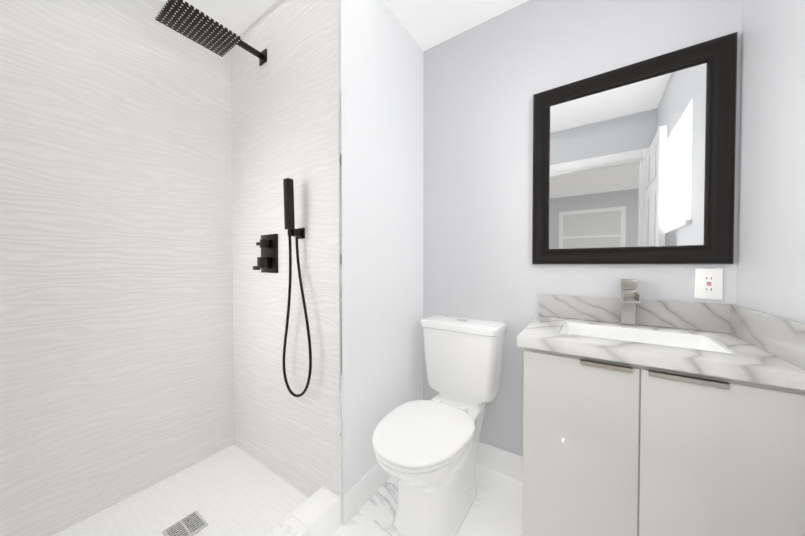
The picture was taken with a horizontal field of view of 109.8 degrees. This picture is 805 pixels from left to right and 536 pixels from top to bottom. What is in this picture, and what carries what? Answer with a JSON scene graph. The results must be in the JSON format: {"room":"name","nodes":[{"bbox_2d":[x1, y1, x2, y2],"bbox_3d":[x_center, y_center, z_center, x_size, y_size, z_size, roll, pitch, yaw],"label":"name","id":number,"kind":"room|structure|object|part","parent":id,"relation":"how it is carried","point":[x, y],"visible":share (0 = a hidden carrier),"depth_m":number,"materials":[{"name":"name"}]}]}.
{"room":"bathroom","nodes":[
{"label":"bathroom","id":0,"kind":"room"},
{"bbox_2d":[161,0,527,50],"bbox_3d":[-0.148,-1.366,0.922,2.571,0.060,1.931,1,1,34],"label":"ceiling","id":1,"kind":"structure","parent":0,"point":[427,24],"depth_m":1.49,"materials":[{"name":"white paint"}]},
{"bbox_2d":[341,0,423,493],"bbox_3d":[-0.449,-0.128,1.746,0.931,2.440,0.693,1,1,34],"label":"wall","id":2,"kind":"structure","parent":0,"point":[382,92],"depth_m":1.40,"materials":[{"name":"white paint"}]},
{"bbox_2d":[231,0,342,525],"bbox_3d":[-0.645,-0.124,1.456,0.931,2.440,0.008,1,1,34],"label":"wall tile","id":3,"kind":"structure","parent":2,"relation":"attached to","point":[285,111],"depth_m":1.39,"materials":[{"name":"white tile"}]},
{"bbox_2d":[155,0,266,65],"bbox_3d":[-0.862,-1.107,1.331,0.200,0.074,0.418,1,1,34],"label":"shower head","id":4,"kind":"object","parent":3,"relation":"attached to","point":[188,20],"visible":1,"depth_m":1.26},
{"bbox_3d":[-0.905,-1.074,1.268,0.200,0.009,0.265,1,1,34],"label":"plate","id":5,"kind":"part","parent":4,"relation":"part of","materials":[{"name":"black metal"}]},
{"bbox_3d":[-0.816,-1.113,1.373,0.022,0.022,0.284,1,1,34],"label":"arm","id":6,"kind":"part","parent":4,"relation":"part of"},
{"bbox_2d":[253,234,277,272],"bbox_3d":[-0.711,-0.079,1.463,0.150,0.200,0.055,1,1,34],"label":"shower valve","id":7,"kind":"object","parent":3,"relation":"attached to","point":[267,261],"visible":1,"depth_m":1.45,"materials":[{"name":"black metal"}]},
{"bbox_3d":[-0.713,-0.032,1.461,0.056,0.056,0.047,1,1,34],"label":"knob","id":8,"kind":"part","parent":7,"relation":"part of","materials":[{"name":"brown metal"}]},
{"bbox_3d":[-0.704,-0.129,1.456,0.044,0.044,0.042,1,1,34],"label":"knob","id":9,"kind":"part","parent":7,"relation":"part of","materials":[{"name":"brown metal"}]},
{"bbox_3d":[-0.698,-0.079,1.483,0.150,0.200,0.008,1,1,34],"label":"plate","id":10,"kind":"part","parent":7,"relation":"part of","materials":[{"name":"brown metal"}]},
{"bbox_2d":[282,178,311,396],"bbox_3d":[-0.485,0.093,1.294,0.210,0.994,0.087,1,1,34],"label":"shower","id":11,"kind":"object","parent":3,"relation":"attached to","point":[289,219],"visible":1,"depth_m":1.27,"materials":[{"name":"black metal"}]},
{"bbox_2d":[338,0,341,497],"bbox_3d":[-0.262,-0.182,1.192,0.007,2.315,0.007,1,1,34],"label":"trim","id":12,"kind":"structure","parent":2,"relation":"attached to","point":[340,217],"depth_m":1.19,"materials":[{"name":"silver metal"}]},
{"bbox_2d":[343,463,391,524],"bbox_3d":[-0.061,1.031,1.495,0.013,0.130,0.680,1,1,34],"label":"baseboard","id":13,"kind":"structure","parent":2,"relation":"attached to","point":[362,491],"depth_m":1.30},
{"bbox_2d":[332,464,522,535],"bbox_3d":[-0.148,1.134,0.960,2.571,0.060,1.931,1,1,34],"label":"floor","id":14,"kind":"structure","parent":0,"point":[496,508],"depth_m":1.28,"materials":[{"name":"tile"}]},
{"bbox_2d":[53,445,307,535],"bbox_3d":[-0.970,1.092,1.096,0.816,0.020,0.998,1,1,34],"label":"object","id":15,"kind":"structure","parent":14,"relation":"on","point":[233,490],"depth_m":1.30,"materials":[{"name":"tile"}]},
{"bbox_2d":[162,510,207,535],"bbox_3d":[-0.902,1.079,1.178,0.120,0.004,0.120,1,1,34],"label":"drain","id":16,"kind":"object","parent":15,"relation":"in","point":[193,523],"visible":1,"depth_m":1.18,"materials":[{"name":"silver metal"}]},
{"bbox_3d":[-0.949,1.078,1.209,0.008,0.004,0.104,1,1,34],"label":"frame","id":17,"kind":"part","parent":16,"relation":"part of","materials":[{"name":"silver metal"}]},
{"bbox_3d":[-0.856,1.079,1.146,0.008,0.004,0.104,1,1,34],"label":"frame","id":18,"kind":"part","parent":16,"relation":"part of","materials":[{"name":"silver metal"}]},
{"bbox_3d":[-0.871,1.077,1.224,0.120,0.004,0.008,1,1,34],"label":"frame","id":19,"kind":"part","parent":16,"relation":"part of","materials":[{"name":"silver metal"}]},
{"bbox_2d":[263,486,340,535],"bbox_3d":[-0.586,1.043,0.832,0.115,0.125,0.990,1,1,34],"label":"shower curb","id":20,"kind":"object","parent":14,"relation":"on","point":[317,513],"depth_m":1.13,"materials":[{"name":"stone"}]},
{"bbox_2d":[372,315,506,535],"bbox_3d":[0.167,0.687,1.300,0.434,0.822,0.760,1,1,34],"label":"toilet","id":21,"kind":"object","parent":14,"relation":"on","point":[425,452],"visible":0.98,"depth_m":1.22,"materials":[{"name":"white ceramic"}]},
{"bbox_3d":[0.086,0.685,1.181,0.372,0.018,0.470,1,1,34],"label":"seat","id":22,"kind":"part","parent":21,"relation":"part of","materials":[{"name":"white plastic"}]},
{"bbox_3d":[0.086,0.663,1.181,0.380,0.024,0.478,1,1,34],"label":"lid","id":23,"kind":"part","parent":21,"relation":"part of","materials":[{"name":"white plastic"}]},
{"bbox_3d":[0.322,0.508,1.528,0.408,0.377,0.197,1,1,34],"label":"tank","id":24,"kind":"part","parent":21,"relation":"part of","materials":[{"name":"white ceramic"}]},
{"bbox_2d":[517,279,804,535],"bbox_3d":[0.813,0.574,1.024,0.654,1.058,0.490,1,1,34],"label":"bathroom vanity","id":25,"kind":"object","parent":14,"relation":"on","point":[643,417],"visible":1,"depth_m":0.84,"materials":[{"name":"grey wood"}]},
{"bbox_3d":[0.569,0.652,0.932,0.318,0.715,0.019,1,1,34],"label":"door","id":26,"kind":"part","parent":25,"relation":"part of","materials":[{"name":"grey wood"}]},
{"bbox_3d":[0.631,0.293,0.882,0.132,0.003,0.024,1,1,34],"label":"handle","id":27,"kind":"part","parent":25,"relation":"part of","materials":[{"name":"silver metal"}]},
{"bbox_2d":[517,315,804,389],"bbox_3d":[0.813,0.254,1.020,0.654,0.038,0.490,1,1,34],"label":"countertop","id":28,"kind":"structure","parent":25,"relation":"on","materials":[{"name":"stone"}]},
{"bbox_2d":[618,279,640,326],"bbox_3d":[0.903,0.138,1.128,0.060,0.190,0.153,1,1,34],"label":"faucet","id":29,"kind":"object","parent":28,"relation":"on","point":[629,302],"depth_m":1.15,"materials":[{"name":"silver metal"}]},
{"bbox_2d":[560,322,735,353],"bbox_3d":[0.833,0.303,1.027,0.443,0.128,0.268,1,1,34],"label":"basin","id":30,"kind":"object","parent":28,"relation":"in","point":[621,332],"depth_m":1.09,"materials":[{"name":"white ceramic"}]},
{"bbox_3d":[0.721,0.360,0.853,0.618,0.170,0.025,1,1,34],"label":"rail","id":31,"kind":"part","parent":25,"relation":"part of","materials":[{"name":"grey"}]},
{"bbox_3d":[0.781,0.295,0.781,0.157,0.003,0.024,1,1,34],"label":"handle","id":32,"kind":"part","parent":25,"relation":"part of","materials":[{"name":"silver metal"}]},
{"bbox_3d":[0.834,0.654,0.754,0.314,0.715,0.019,1,1,34],"label":"door","id":33,"kind":"part","parent":25,"relation":"part of","materials":[{"name":"grey wood"}]},
{"bbox_2d":[423,0,741,455],"bbox_3d":[0.349,-0.127,1.677,2.571,2.440,0.155,1,1,34],"label":"wall","id":34,"kind":"structure","parent":0,"point":[485,81],"depth_m":1.31,"materials":[{"name":"grey paint"}]},
{"bbox_2d":[476,441,522,481],"bbox_3d":[0.401,1.029,1.601,0.661,0.130,0.013,1,1,34],"label":"baseboard","id":35,"kind":"structure","parent":34,"relation":"attached to","point":[502,461],"depth_m":1.51,"materials":[{"name":"white paint"}]},
{"bbox_3d":[0.927,-0.435,1.217,0.540,0.700,0.002,1,1,34],"label":"glass","id":36,"kind":"part","parent":34,"relation":"part of","materials":[{"name":"white"}]},
{"bbox_3d":[0.923,-0.435,1.212,0.670,0.830,0.034,1,1,34],"label":"mirror","id":37,"kind":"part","parent":34,"relation":"part of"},
{"bbox_2d":[539,294,735,332],"bbox_3d":[0.945,0.179,1.214,0.654,0.105,0.018,1,1,34],"label":"backsplash","id":38,"kind":"structure","parent":34,"relation":"attached to","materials":[{"name":"stone"}]},
{"bbox_2d":[694,268,722,299],"bbox_3d":[1.161,0.057,1.073,0.074,0.116,0.010,1,1,34],"label":"electrical outlet","id":39,"kind":"object","parent":34,"relation":"attached to","point":[708,283],"visible":1,"depth_m":1.07,"materials":[{"name":"white plastic"}]},
{"bbox_2d":[736,0,804,323],"bbox_3d":[0.801,-0.105,0.228,0.200,2.440,1.811,1,1,34],"label":"wall","id":40,"kind":"structure","parent":0,"point":[772,118],"depth_m":0.84,"materials":[{"name":"grey paint"}]},
{"bbox_3d":[-1.197,-0.126,1.577,0.120,2.440,1.811,1,1,34],"label":"wall","id":41,"kind":"structure","parent":0,"visible":0},
{"bbox_2d":[0,0,233,535],"bbox_3d":[-1.304,-0.122,1.304,0.008,2.440,0.998,1,1,34],"label":"wall tile","id":42,"kind":"structure","parent":41,"relation":"attached to","point":[116,328],"depth_m":1.27,"materials":[{"name":"white tile"}]}
]}

